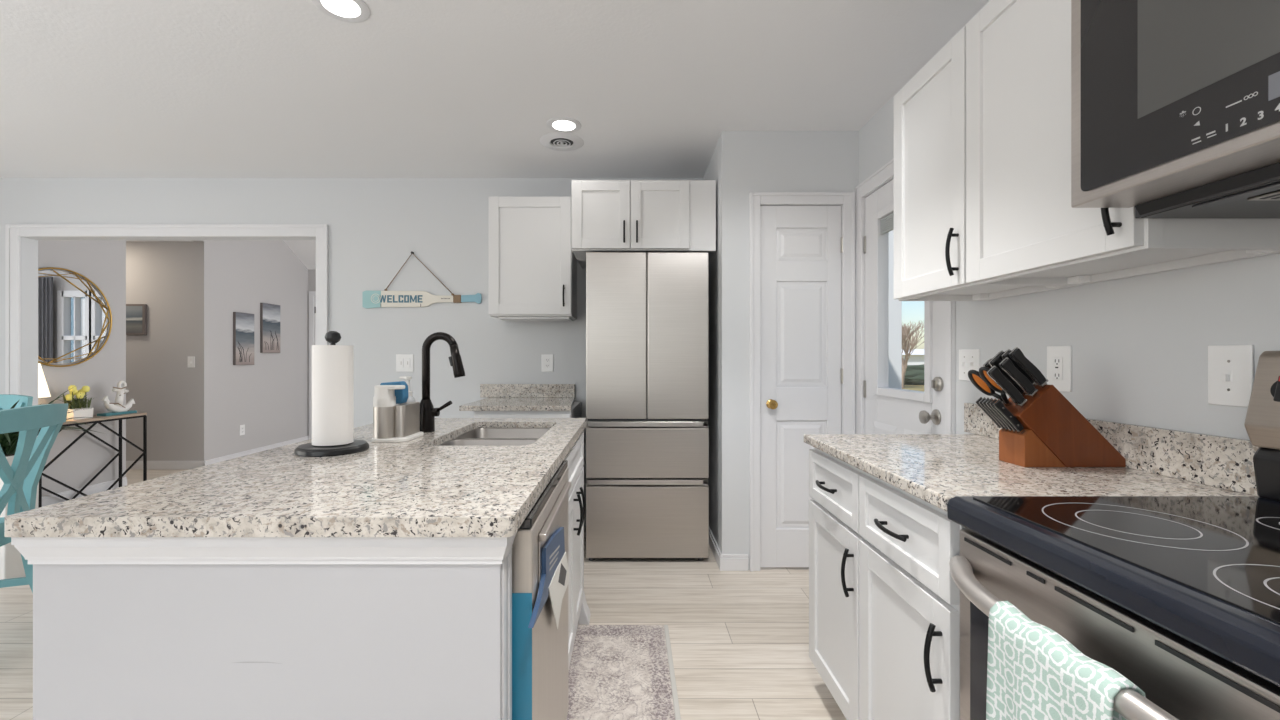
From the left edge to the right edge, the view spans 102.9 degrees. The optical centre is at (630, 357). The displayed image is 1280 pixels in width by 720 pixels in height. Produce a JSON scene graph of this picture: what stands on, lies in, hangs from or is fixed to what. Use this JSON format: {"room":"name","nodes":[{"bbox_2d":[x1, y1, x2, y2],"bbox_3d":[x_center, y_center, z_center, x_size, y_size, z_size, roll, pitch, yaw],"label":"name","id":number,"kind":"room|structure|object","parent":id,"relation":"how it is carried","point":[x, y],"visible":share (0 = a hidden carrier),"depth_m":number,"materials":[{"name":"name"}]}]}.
{"room":"kitchen","nodes":[
{"label":"kitchen","id":0,"kind":"room"},
{"bbox_2d":[38,240,125,496],"bbox_3d":[-4.670,-0.622,4.173,0.100,3.600,0.985,0,0,0],"label":"wall","id":1,"kind":"structure","parent":0,"point":[103,262],"depth_m":4.38,"materials":[{"name":"paint"}]},
{"bbox_2d":[38,267,111,366],"bbox_3d":[-4.604,-0.327,4.120,0.023,0.799,0.799,0,0,0],"label":"round wall mirror","id":2,"kind":"object","parent":1,"relation":"attached to","point":[73,317],"visible":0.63,"depth_m":4.18,"materials":[{"name":"clear glass"}]},
{"bbox_2d":[42,436,308,506],"bbox_3d":[-5.550,1.133,5.410,2.100,0.090,3.460,0,0,0],"label":"baseboard","id":3,"kind":"structure","parent":1,"relation":"attached to","point":[151,465],"depth_m":5.39,"materials":[{"name":"white paint"}]},
{"bbox_2d":[126,240,193,241],"bbox_3d":[-5.610,-1.277,5.032,1.980,0.090,0.735,0,0,0],"label":"ceiling","id":4,"kind":"structure","parent":0,"point":[126,240],"depth_m":5.39,"materials":[{"name":"white paint"}]},
{"bbox_2d":[126,240,307,460],"bbox_3d":[-5.560,-0.622,6.270,2.080,3.600,1.740,0,0,0],"label":"wall","id":5,"kind":"structure","parent":0,"point":[191,292],"depth_m":5.48,"materials":[{"name":"paint"}]},
{"bbox_2d":[126,304,146,334],"bbox_3d":[-5.262,-0.405,5.384,0.279,0.326,0.030,0,0,0],"label":"picture","id":6,"kind":"object","parent":5,"relation":"attached to","point":[136,314],"visible":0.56,"depth_m":5.37,"materials":[{"name":"grey"}]},
{"bbox_2d":[126,306,141,332],"bbox_3d":[-5.262,-0.405,5.370,0.235,0.282,0.002,0,0,0],"label":"painting","id":7,"kind":"object","parent":6,"relation":"attached to","point":[133,313],"depth_m":5.37},
{"bbox_2d":[188,356,194,367],"bbox_3d":[-4.654,0.042,5.391,0.075,0.118,0.017,0,0,0],"label":"light switch","id":8,"kind":"object","parent":5,"relation":"attached to","point":[191,359],"visible":1,"depth_m":5.39,"materials":[{"name":"white plastic"}]},
{"bbox_2d":[240,425,244,434],"bbox_3d":[-4.516,0.837,5.926,0.008,0.118,0.075,0,0,0],"label":"outlet","id":9,"kind":"object","parent":5,"relation":"attached to","point":[242,427],"visible":1,"depth_m":5.92,"materials":[{"name":"white plastic"}]},
{"bbox_2d":[233,312,253,364],"bbox_3d":[-4.503,-0.221,5.936,0.033,0.605,0.292,0,0,0],"label":"picture","id":10,"kind":"object","parent":5,"relation":"attached to","point":[243,323],"visible":1,"depth_m":5.91,"materials":[{"name":"grey"}]},
{"bbox_2d":[260,303,279,352],"bbox_3d":[-4.503,-0.369,6.374,0.033,0.612,0.319,0,0,0],"label":"picture","id":11,"kind":"object","parent":5,"relation":"attached to","point":[269,313],"visible":1,"depth_m":6.33,"materials":[{"name":"grey"}]},
{"bbox_2d":[283,240,315,269],"bbox_3d":[-2.750,-1.782,5.408,7.900,1.200,3.664,0,0,0],"label":"ceiling","id":12,"kind":"structure","parent":0,"point":[305,250],"depth_m":6.80,"materials":[{"name":"white paint"}]},
{"bbox_2d":[308,270,315,435],"bbox_3d":[-1.710,-0.622,7.190,5.820,3.600,0.100,0,0,0],"label":"wall","id":13,"kind":"structure","parent":0,"point":[311,273],"depth_m":7.14,"materials":[{"name":"paint"}]},
{"bbox_2d":[309,291,315,438],"bbox_3d":[-4.015,0.123,7.130,0.970,2.110,0.020,0,0,0],"label":"trim","id":14,"kind":"structure","parent":13,"relation":"attached to","point":[312,294],"depth_m":7.12,"materials":[{"name":"white paint"}]},
{"bbox_2d":[314,297,315,344],"bbox_3d":[-4.017,0.153,7.160,0.834,2.030,0.049,0,0,0],"label":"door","id":15,"kind":"structure","parent":13,"relation":"in","point":[315,297],"depth_m":7.15,"materials":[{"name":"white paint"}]},
{"bbox_2d":[0,178,702,525],"bbox_3d":[-2.297,-0.042,3.628,5.806,2.440,0.104,0,0,0],"label":"wall","id":16,"kind":"structure","parent":0,"point":[375,224],"depth_m":3.58,"materials":[{"name":"paint"}]},
{"bbox_2d":[5,224,328,394],"bbox_3d":[-3.240,0.123,3.565,2.242,2.110,0.022,0,0,0],"label":"trim","id":17,"kind":"structure","parent":16,"relation":"attached to","point":[13,232],"depth_m":3.56,"materials":[{"name":"white paint"}]},
{"bbox_2d":[396,354,413,371],"bbox_3d":[-1.585,0.035,3.571,0.122,0.122,0.009,0,0,0],"label":"light switch","id":18,"kind":"object","parent":16,"relation":"attached to","point":[404,362],"visible":1,"depth_m":3.57,"materials":[{"name":"white plastic"}]},
{"bbox_2d":[363,251,481,308],"bbox_3d":[-1.458,-0.545,3.565,0.829,0.398,0.022,0,0,0],"label":"welcome sign","id":19,"kind":"object","parent":16,"relation":"attached to","point":[371,299],"visible":1,"depth_m":3.56,"materials":[{"name":"teal wood"}]},
{"bbox_2d":[480,384,574,396],"bbox_3d":[-0.722,0.229,3.564,0.659,0.093,0.020,0,0,0],"label":"backsplash","id":20,"kind":"structure","parent":16,"relation":"attached to","point":[486,390],"depth_m":3.55,"materials":[{"name":"stone"}]},
{"bbox_2d":[489,197,576,320],"bbox_3d":[-0.644,-0.641,3.394,0.529,0.776,0.360,0,0,0],"label":"upper cabinet","id":21,"kind":"object","parent":16,"relation":"attached to","point":[533,262],"visible":0.98,"depth_m":3.26,"materials":[{"name":"white paint"}]},
{"bbox_2d":[541,354,552,371],"bbox_3d":[-0.586,0.035,3.572,0.083,0.122,0.008,0,0,0],"label":"outlet","id":22,"kind":"object","parent":16,"relation":"attached to","point":[546,359],"visible":1,"depth_m":3.57,"materials":[{"name":"white plastic"}]},
{"bbox_2d":[545,358,549,367],"bbox_3d":[-0.586,0.035,3.569,0.034,0.067,0.002,0,0,0],"label":"receptacle","id":23,"kind":"object","parent":22,"relation":"attached to","point":[547,360],"depth_m":3.57,"materials":[{"name":"white plastic"}]},
{"bbox_2d":[572,180,715,268],"bbox_3d":[0.074,-0.827,3.244,0.836,0.409,0.660,0,0,0],"label":"upper cabinet","id":24,"kind":"object","parent":16,"relation":"attached to","point":[646,216],"visible":0.98,"depth_m":2.96,"materials":[{"name":"white paint"}]},
{"bbox_2d":[0,470,846,719],"bbox_3d":[-2.612,1.218,2.095,7.975,0.080,10.290,0,0,0],"label":"floor","id":25,"kind":"structure","parent":0,"point":[739,640],"depth_m":2.21,"materials":[{"name":"beige wood"}]},
{"bbox_2d":[0,394,32,409],"bbox_3d":[-3.862,0.704,2.851,0.470,0.962,0.576,0,0,0],"label":"dining chair","id":26,"kind":"object","parent":25,"relation":"on","point":[7,401],"visible":0.25,"depth_m":3.10,"materials":[{"name":"teal paint"}]},
{"bbox_2d":[0,403,67,592],"bbox_3d":[-2.694,0.690,1.993,0.593,0.990,0.484,0,0,-21],"label":"dining chair","id":27,"kind":"object","parent":25,"relation":"on","point":[21,479],"visible":0.79,"depth_m":2.10,"materials":[{"name":"teal paint"}]},
{"bbox_2d":[0,388,104,579],"bbox_3d":[-3.269,0.669,2.782,0.616,1.018,0.697,0,0,0],"label":"potted plant","id":28,"kind":"object","parent":25,"relation":"on","point":[11,564],"visible":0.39,"depth_m":2.69,"materials":[{"name":"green plant"}]},
{"bbox_2d":[38,413,146,507],"bbox_3d":[-4.460,0.834,4.157,0.240,0.688,0.835,0,0,0],"label":"console table","id":29,"kind":"object","parent":25,"relation":"on","point":[98,419],"visible":0.42,"depth_m":4.31,"materials":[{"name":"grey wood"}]},
{"bbox_2d":[38,363,50,397],"bbox_3d":[-4.500,0.265,3.800,0.236,0.450,0.236,0,0,0],"label":"table lamp","id":30,"kind":"object","parent":29,"relation":"on","point":[43,391],"visible":0.11,"depth_m":3.82,"materials":[{"name":"white fabric"}]},
{"bbox_2d":[57,385,93,419],"bbox_3d":[-4.455,0.352,4.098,0.212,0.275,0.228,0,0,0],"label":"flower planter","id":31,"kind":"object","parent":29,"relation":"on","point":[80,403],"visible":0.93,"depth_m":4.08,"materials":[{"name":"white ceramic"}]},
{"bbox_2d":[97,381,136,415],"bbox_3d":[-4.450,0.344,4.426,0.080,0.291,0.282,0,0,0],"label":"ornament","id":32,"kind":"object","parent":29,"relation":"on","point":[116,408],"visible":1,"depth_m":4.42,"materials":[{"name":"white ceramic"}]},
{"bbox_2d":[11,431,590,719],"bbox_3d":[-0.628,0.744,1.613,0.902,0.868,1.449,0,0,0],"label":"kitchen island","id":33,"kind":"object","parent":25,"relation":"on","point":[125,628],"visible":0.72,"depth_m":0.91,"materials":[{"name":"paint"}]},
{"bbox_2d":[4,418,585,536],"bbox_3d":[-0.646,0.292,1.609,0.885,0.034,1.461,0,0,0],"label":"island countertop","id":34,"kind":"structure","parent":33,"relation":"on","point":[417,487],"depth_m":1.03,"materials":[{"name":"stone"}]},
{"bbox_2d":[294,331,368,456],"bbox_3d":[-0.881,0.098,1.508,0.192,0.355,0.192,0,0,0],"label":"paper towel holder","id":35,"kind":"object","parent":34,"relation":"on","point":[333,337],"visible":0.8,"depth_m":1.46,"materials":[{"name":"black plastic"}]},
{"bbox_2d":[312,345,353,445],"bbox_3d":[-0.880,0.107,1.508,0.110,0.288,0.108,0,0,0],"label":"paper roll","id":36,"kind":"object","parent":35,"relation":"on","point":[332,365],"visible":1,"depth_m":1.46,"materials":[{"name":"white paper"}]},
{"bbox_2d":[371,385,423,442],"bbox_3d":[-0.794,0.183,1.743,0.121,0.184,0.174,0,0,0],"label":"soap caddy","id":37,"kind":"object","parent":34,"relation":"on","point":[392,423],"visible":1,"depth_m":1.68,"materials":[{"name":"silver metal"}]},
{"bbox_2d":[380,381,408,403],"bbox_3d":[-0.814,0.118,1.752,0.083,0.076,0.045,0,0,0],"label":"brush","id":38,"kind":"object","parent":37,"relation":"on","point":[401,395],"visible":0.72,"depth_m":1.73,"materials":[{"name":"blue plastic"}]},
{"bbox_2d":[371,432,423,442],"bbox_3d":[-0.794,0.269,1.743,0.121,0.012,0.174,0,0,0],"label":"tray","id":39,"kind":"object","parent":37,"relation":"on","point":[395,437],"depth_m":1.67,"materials":[{"name":"white ceramic"}]},
{"bbox_2d":[399,376,415,403],"bbox_3d":[-0.820,0.172,1.875,0.052,0.207,0.052,0,0,45],"label":"soap bottle","id":40,"kind":"object","parent":34,"relation":"on","point":[411,398],"visible":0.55,"depth_m":1.87,"materials":[{"name":"white plastic"}]},
{"bbox_2d":[420,332,464,432],"bbox_3d":[-0.709,0.089,1.908,0.177,0.372,0.062,0,0,0],"label":"kitchen faucet","id":41,"kind":"object","parent":34,"relation":"on","point":[428,413],"visible":0.98,"depth_m":1.89,"materials":[{"name":"black metal"}]},
{"bbox_2d":[437,428,550,445],"bbox_3d":[-0.490,0.398,1.900,0.350,0.195,0.596,0,0,0],"label":"sink","id":42,"kind":"object","parent":34,"relation":"in","point":[479,436],"visible":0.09,"depth_m":2.08,"materials":[{"name":"metal"}]},
{"bbox_2d":[474,402,580,417],"bbox_3d":[-0.631,0.742,3.259,0.564,0.873,0.627,0,0,0],"label":"base cabinet","id":43,"kind":"object","parent":25,"relation":"on","point":[575,412],"visible":0.16,"depth_m":2.96,"materials":[{"name":"white paint"}]},
{"bbox_2d":[459,397,574,410],"bbox_3d":[-0.668,0.290,3.255,0.644,0.030,0.639,0,0,0],"label":"countertop","id":44,"kind":"structure","parent":43,"relation":"on","point":[491,403],"depth_m":3.02,"materials":[{"name":"stone"}]},
{"bbox_2d":[512,460,570,719],"bbox_3d":[-0.373,0.745,1.274,0.396,0.866,0.571,0,0,0],"label":"dishwasher","id":45,"kind":"object","parent":25,"relation":"on","point":[539,652],"visible":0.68,"depth_m":1.05,"materials":[{"name":"grey metal"}]},
{"bbox_2d":[528,527,568,628],"bbox_3d":[-0.182,0.526,1.194,0.012,0.255,0.533,0,0,0],"label":"leaflet","id":46,"kind":"object","parent":45,"relation":"attached to","point":[554,557],"visible":1,"depth_m":1.17,"materials":[{"name":"blue paper"}]},
{"bbox_2d":[558,563,566,585],"bbox_3d":[-0.176,0.558,1.314,0.001,0.083,0.160,0,0,0],"label":"print","id":47,"kind":"object","parent":46,"relation":"attached to","point":[562,567],"depth_m":1.31,"materials":[{"name":"grey paper"}]},
{"bbox_2d":[566,625,680,719],"bbox_3d":[-0.061,1.173,1.393,0.447,0.010,1.685,0,0,0],"label":"kitchen rug","id":48,"kind":"object","parent":25,"relation":"on","point":[616,672],"visible":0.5,"depth_m":1.88,"materials":[{"name":"grey carpet"}]},
{"bbox_2d":[586,252,708,560],"bbox_3d":[0.094,0.284,3.208,0.706,1.787,0.556,0,0,0],"label":"refrigerator","id":49,"kind":"object","parent":25,"relation":"on","point":[647,317],"visible":1,"depth_m":2.93,"materials":[{"name":"grey metal"}]},
{"bbox_2d":[809,447,865,719],"bbox_3d":[0.930,0.742,1.625,0.662,0.873,0.400,0,0,0],"label":"base cabinet","id":50,"kind":"object","parent":25,"relation":"on","point":[834,537],"visible":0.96,"depth_m":1.61,"materials":[{"name":"white paint"}]},
{"bbox_2d":[859,473,966,719],"bbox_3d":[0.930,0.742,1.218,0.662,0.873,0.413,0,0,0],"label":"base cabinet","id":51,"kind":"object","parent":25,"relation":"on","point":[909,596],"visible":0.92,"depth_m":1.19,"materials":[{"name":"white paint"}]},
{"bbox_2d":[804,434,1252,510],"bbox_3d":[0.943,0.290,1.427,0.640,0.030,0.836,0,0,0],"label":"countertop","id":52,"kind":"structure","parent":51,"relation":"on","point":[935,469],"depth_m":1.23,"materials":[{"name":"stone"}]},
{"bbox_2d":[999,384,1125,466],"bbox_3d":[1.110,0.171,1.327,0.269,0.208,0.091,0,0,0],"label":"knife block","id":53,"kind":"object","parent":52,"relation":"on","point":[1057,434],"visible":0.84,"depth_m":1.28,"materials":[{"name":"brown wood"}]},
{"bbox_2d":[983,359,990,367],"bbox_3d":[0.986,0.051,1.358,0.092,0.099,0.019,0,0,0],"label":"kitchen knife","id":54,"kind":"object","parent":53,"relation":"in","point":[986,364],"visible":0.08,"depth_m":1.36,"materials":[{"name":"black plastic"}]},
{"bbox_2d":[968,366,1011,406],"bbox_3d":[0.950,0.075,1.343,0.101,0.106,0.061,0,0,0],"label":"scissors","id":55,"kind":"object","parent":53,"relation":"in","point":[980,380],"visible":0.82,"depth_m":1.35,"materials":[{"name":"black plastic"}]},
{"bbox_2d":[976,397,1004,429],"bbox_3d":[0.961,0.150,1.361,0.084,0.093,0.012,0,0,0],"label":"steak knife","id":56,"kind":"object","parent":53,"relation":"in","point":[980,398],"visible":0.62,"depth_m":1.36,"materials":[{"name":"black plastic"}]},
{"bbox_2d":[979,397,1008,430],"bbox_3d":[0.961,0.150,1.347,0.084,0.093,0.012,0,0,0],"label":"steak knife","id":57,"kind":"object","parent":53,"relation":"in","point":[984,398],"visible":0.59,"depth_m":1.35,"materials":[{"name":"black plastic"}]},
{"bbox_2d":[982,398,1011,431],"bbox_3d":[0.961,0.150,1.333,0.084,0.093,0.012,0,0,0],"label":"steak knife","id":58,"kind":"object","parent":53,"relation":"in","point":[987,399],"visible":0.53,"depth_m":1.33,"materials":[{"name":"black plastic"}]},
{"bbox_2d":[994,350,1003,360],"bbox_3d":[1.014,0.028,1.358,0.090,0.096,0.019,0,0,0],"label":"kitchen knife","id":59,"kind":"object","parent":53,"relation":"in","point":[1001,352],"visible":0.11,"depth_m":1.36,"materials":[{"name":"black plastic"}]},
{"bbox_2d":[986,398,1015,432],"bbox_3d":[0.961,0.150,1.320,0.084,0.093,0.012,0,0,0],"label":"steak knife","id":60,"kind":"object","parent":53,"relation":"in","point":[991,399],"visible":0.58,"depth_m":1.32,"materials":[{"name":"black plastic"}]},
{"bbox_2d":[990,398,1020,432],"bbox_3d":[0.961,0.150,1.306,0.084,0.093,0.012,0,0,0],"label":"steak knife","id":61,"kind":"object","parent":53,"relation":"in","point":[995,399],"visible":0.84,"depth_m":1.30,"materials":[{"name":"black plastic"}]},
{"bbox_2d":[986,366,1026,407],"bbox_3d":[0.955,0.073,1.297,0.099,0.107,0.019,0,0,0],"label":"kitchen knife","id":62,"kind":"object","parent":53,"relation":"in","point":[994,373],"visible":1,"depth_m":1.29,"materials":[{"name":"black plastic"}]},
{"bbox_2d":[988,356,1025,395],"bbox_3d":[0.983,0.047,1.329,0.099,0.107,0.019,0,0,0],"label":"kitchen knife","id":63,"kind":"object","parent":53,"relation":"in","point":[996,360],"visible":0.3,"depth_m":1.32,"materials":[{"name":"black plastic"}]},
{"bbox_2d":[993,399,1025,433],"bbox_3d":[0.961,0.150,1.293,0.084,0.093,0.012,0,0,0],"label":"steak knife","id":64,"kind":"object","parent":53,"relation":"in","point":[998,404],"visible":1,"depth_m":1.29,"materials":[{"name":"black plastic"}]},
{"bbox_2d":[999,357,1037,397],"bbox_3d":[0.985,0.050,1.297,0.095,0.102,0.019,0,0,0],"label":"kitchen knife","id":65,"kind":"object","parent":53,"relation":"in","point":[1006,364],"visible":1,"depth_m":1.29,"materials":[{"name":"black plastic"}]},
{"bbox_2d":[1001,349,1035,385],"bbox_3d":[1.012,0.027,1.329,0.092,0.099,0.019,0,0,0],"label":"kitchen knife","id":66,"kind":"object","parent":53,"relation":"in","point":[1004,355],"visible":0.2,"depth_m":1.32,"materials":[{"name":"black plastic"}]},
{"bbox_2d":[1008,347,1048,387],"bbox_3d":[1.010,0.024,1.297,0.096,0.104,0.019,0,0,0],"label":"kitchen knife","id":67,"kind":"object","parent":53,"relation":"in","point":[1016,354],"visible":1,"depth_m":1.29,"materials":[{"name":"black plastic"}]},
{"bbox_2d":[947,351,1279,719],"bbox_3d":[0.911,0.582,0.625,0.694,1.192,0.761,0,0,0],"label":"electric range","id":68,"kind":"object","parent":25,"relation":"on","point":[1179,596],"visible":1,"depth_m":0.73,"materials":[{"name":"black glass"}]},
{"bbox_2d":[986,601,1145,719],"bbox_3d":[0.577,0.544,0.701,0.049,0.332,0.212,0,0,0],"label":"dish towel","id":69,"kind":"object","parent":68,"relation":"hanging from","point":[1034,673],"visible":0.98,"depth_m":0.70,"materials":[{"name":"teal fabric"}]},
{"bbox_2d":[947,496,1279,686],"bbox_3d":[0.929,0.297,0.625,0.613,0.056,0.761,0,0,0],"label":"cooktop","id":70,"kind":"object","parent":68,"relation":"in","point":[1202,573],"depth_m":0.72,"materials":[{"name":"black glass"}]},
{"bbox_2d":[0,0,988,177],"bbox_3d":[-1.875,-1.312,0.313,6.650,0.100,6.726,0,0,0],"label":"ceiling","id":71,"kind":"structure","parent":0,"point":[89,88],"depth_m":2.29,"materials":[{"name":"white paint"}]},
{"bbox_2d":[311,0,369,22],"bbox_3d":[-1.037,-1.259,1.823,0.186,0.006,0.186,0,0,0],"label":"recessed light","id":72,"kind":"object","parent":71,"relation":"in","point":[351,11],"visible":1,"depth_m":1.84,"materials":[{"name":"white paint"}]},
{"bbox_2d":[540,132,583,150],"bbox_3d":[-0.403,-1.255,2.980,0.255,0.014,0.255,0,0,0],"label":"ceiling vent","id":73,"kind":"object","parent":71,"relation":"in","point":[557,141],"visible":1,"depth_m":2.96,"materials":[{"name":"white paint"}]},
{"bbox_2d":[547,117,580,132],"bbox_3d":[-0.363,-1.259,2.762,0.186,0.006,0.186,0,0,0],"label":"recessed light","id":74,"kind":"object","parent":71,"relation":"in","point":[557,124],"visible":1,"depth_m":2.76,"materials":[{"name":"white glass"}]},
{"bbox_2d":[703,131,858,569],"bbox_3d":[0.885,-0.042,3.205,0.759,2.440,0.741,0,0,0],"label":"wall","id":75,"kind":"structure","parent":0,"point":[741,163],"depth_m":2.83,"materials":[{"name":"paint"}]},
{"bbox_2d":[709,527,747,570],"bbox_3d":[0.878,1.133,3.199,0.773,0.090,0.755,0,0,0],"label":"baseboard","id":76,"kind":"structure","parent":75,"relation":"attached to","point":[725,562],"depth_m":2.82,"materials":[{"name":"white paint"}]},
{"bbox_2d":[760,206,842,566],"bbox_3d":[0.953,0.159,2.830,0.467,2.014,0.090,0,0,0],"label":"door","id":77,"kind":"structure","parent":75,"relation":"in","point":[801,247],"depth_m":2.84,"materials":[{"name":"white paint"}]},
{"bbox_2d":[750,192,854,570],"bbox_3d":[0.948,0.132,2.874,0.579,2.093,0.122,0,0,0],"label":"trim","id":78,"kind":"structure","parent":75,"relation":"attached to","point":[846,200],"depth_m":2.82,"materials":[{"name":"white paint"}]},
{"bbox_2d":[859,0,1279,439],"bbox_3d":[1.325,-0.042,-0.058,0.120,2.440,5.985,0,0,0],"label":"wall","id":79,"kind":"structure","parent":0,"point":[1140,344],"depth_m":1.27,"materials":[{"name":"paint"}]},
{"bbox_2d":[863,179,944,433],"bbox_3d":[1.261,0.149,2.407,0.108,2.033,0.748,0,0,0],"label":"door","id":80,"kind":"structure","parent":79,"relation":"in","point":[888,410],"depth_m":2.58,"materials":[{"name":"white paint"}]},
{"bbox_2d":[880,213,893,233],"bbox_3d":[1.278,-0.666,2.393,0.018,0.074,0.407,0,0,0],"label":"blind","id":81,"kind":"object","parent":80,"relation":"attached to","point":[886,219],"depth_m":2.53,"materials":[{"name":"grey"}]},
{"bbox_2d":[855,158,955,433],"bbox_3d":[1.314,0.116,2.409,0.142,2.125,0.848,0,0,0],"label":"trim","id":82,"kind":"structure","parent":79,"relation":"attached to","point":[885,174],"depth_m":2.77,"materials":[{"name":"white paint"}]},
{"bbox_2d":[959,349,979,380],"bbox_3d":[1.257,0.026,1.903,0.016,0.117,0.115,0,0,0],"label":"light switch","id":83,"kind":"object","parent":79,"relation":"attached to","point":[969,359],"visible":0.88,"depth_m":1.91,"materials":[{"name":"white plastic"}]},
{"bbox_2d":[894,27,1078,300],"bbox_3d":[1.084,-0.570,1.633,0.358,0.732,0.393,0,0,0],"label":"upper cabinet","id":84,"kind":"object","parent":79,"relation":"attached to","point":[930,109],"visible":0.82,"depth_m":1.62,"materials":[{"name":"white paint"}]},
{"bbox_2d":[1047,346,1071,391],"bbox_3d":[1.260,0.031,1.504,0.009,0.133,0.084,0,0,0],"label":"outlet","id":85,"kind":"object","parent":79,"relation":"attached to","point":[1059,358],"visible":0.93,"depth_m":1.50,"materials":[{"name":"white plastic"}]},
{"bbox_2d":[1053,357,1062,379],"bbox_3d":[1.258,0.031,1.504,0.002,0.068,0.034,0,0,0],"label":"receptacle","id":86,"kind":"object","parent":85,"relation":"attached to","point":[1057,361],"depth_m":1.50,"materials":[{"name":"white plastic"}]},
{"bbox_2d":[964,403,1259,496],"bbox_3d":[1.253,0.221,1.457,0.020,0.108,0.896,0,0,0],"label":"backsplash","id":87,"kind":"structure","parent":79,"relation":"attached to","point":[1222,462],"depth_m":1.16,"materials":[{"name":"stone"}]},
{"bbox_2d":[966,0,1279,284],"bbox_3d":[1.084,-0.570,1.191,0.358,0.732,0.488,0,0,0],"label":"upper cabinet","id":88,"kind":"object","parent":79,"relation":"attached to","point":[1023,227],"visible":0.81,"depth_m":1.21,"materials":[{"name":"white paint"}]},
{"bbox_2d":[1071,0,1279,217],"bbox_3d":[1.038,-0.476,0.569,0.449,0.447,0.758,0,0,0],"label":"microwave","id":89,"kind":"object","parent":79,"relation":"attached to","point":[1175,104],"visible":1,"depth_m":0.79,"materials":[{"name":"grey metal"}]},
{"bbox_2d":[1135,163,1279,217],"bbox_3d":[1.091,-0.268,0.565,0.335,0.022,0.742,0,0,0],"label":"hood","id":90,"kind":"object","parent":89,"relation":"attached to","point":[1254,192],"depth_m":0.84,"materials":[{"name":"grey metal"}]},
{"bbox_2d":[1208,345,1253,406],"bbox_3d":[1.256,0.037,1.074,0.017,0.128,0.080,0,0,0],"label":"light switch","id":91,"kind":"object","parent":79,"relation":"attached to","point":[1230,367],"visible":0.94,"depth_m":1.07,"materials":[{"name":"white plastic"}]},
{"label":"outside","id":92,"kind":"structure","parent":0,"visible":0},
{"bbox_2d":[903,385,923,390],"bbox_3d":[30.698,1.498,20.000,58.605,0.200,80.000,0,0,0],"label":"ground","id":93,"kind":"structure","parent":92,"point":[907,387],"depth_m":24.17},
{"bbox_2d":[889,230,901,388],"bbox_3d":[2.230,-0.062,4.400,0.200,2.920,0.200,0,0,0],"label":"porch post","id":94,"kind":"object","parent":93,"relation":"on","point":[895,306],"visible":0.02,"depth_m":4.33,"materials":[{"name":"white wood"}]},
{"bbox_2d":[902,320,923,388],"bbox_3d":[12.371,-0.148,23.376,2.441,3.127,2.488,0,0,-43],"label":"bare tree","id":95,"kind":"object","parent":93,"relation":"on","point":[906,337],"visible":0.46,"depth_m":22.97,"materials":[{"name":"brown plant"}]},
{"bbox_2d":[902,349,923,364],"bbox_3d":[26.500,0.288,47.000,19.600,2.220,6.800,0,0,0],"label":"shed","id":96,"kind":"object","parent":93,"relation":"on","point":[917,357],"visible":0.12,"depth_m":44.00,"materials":[{"name":"white"}]},
{"bbox_2d":[904,364,923,384],"bbox_3d":[15.544,0.849,27.000,5.642,1.098,2.264,0,0,0],"label":"hedge","id":97,"kind":"object","parent":93,"relation":"on","point":[914,375],"visible":0.19,"depth_m":26.22,"materials":[{"name":"green plant"}]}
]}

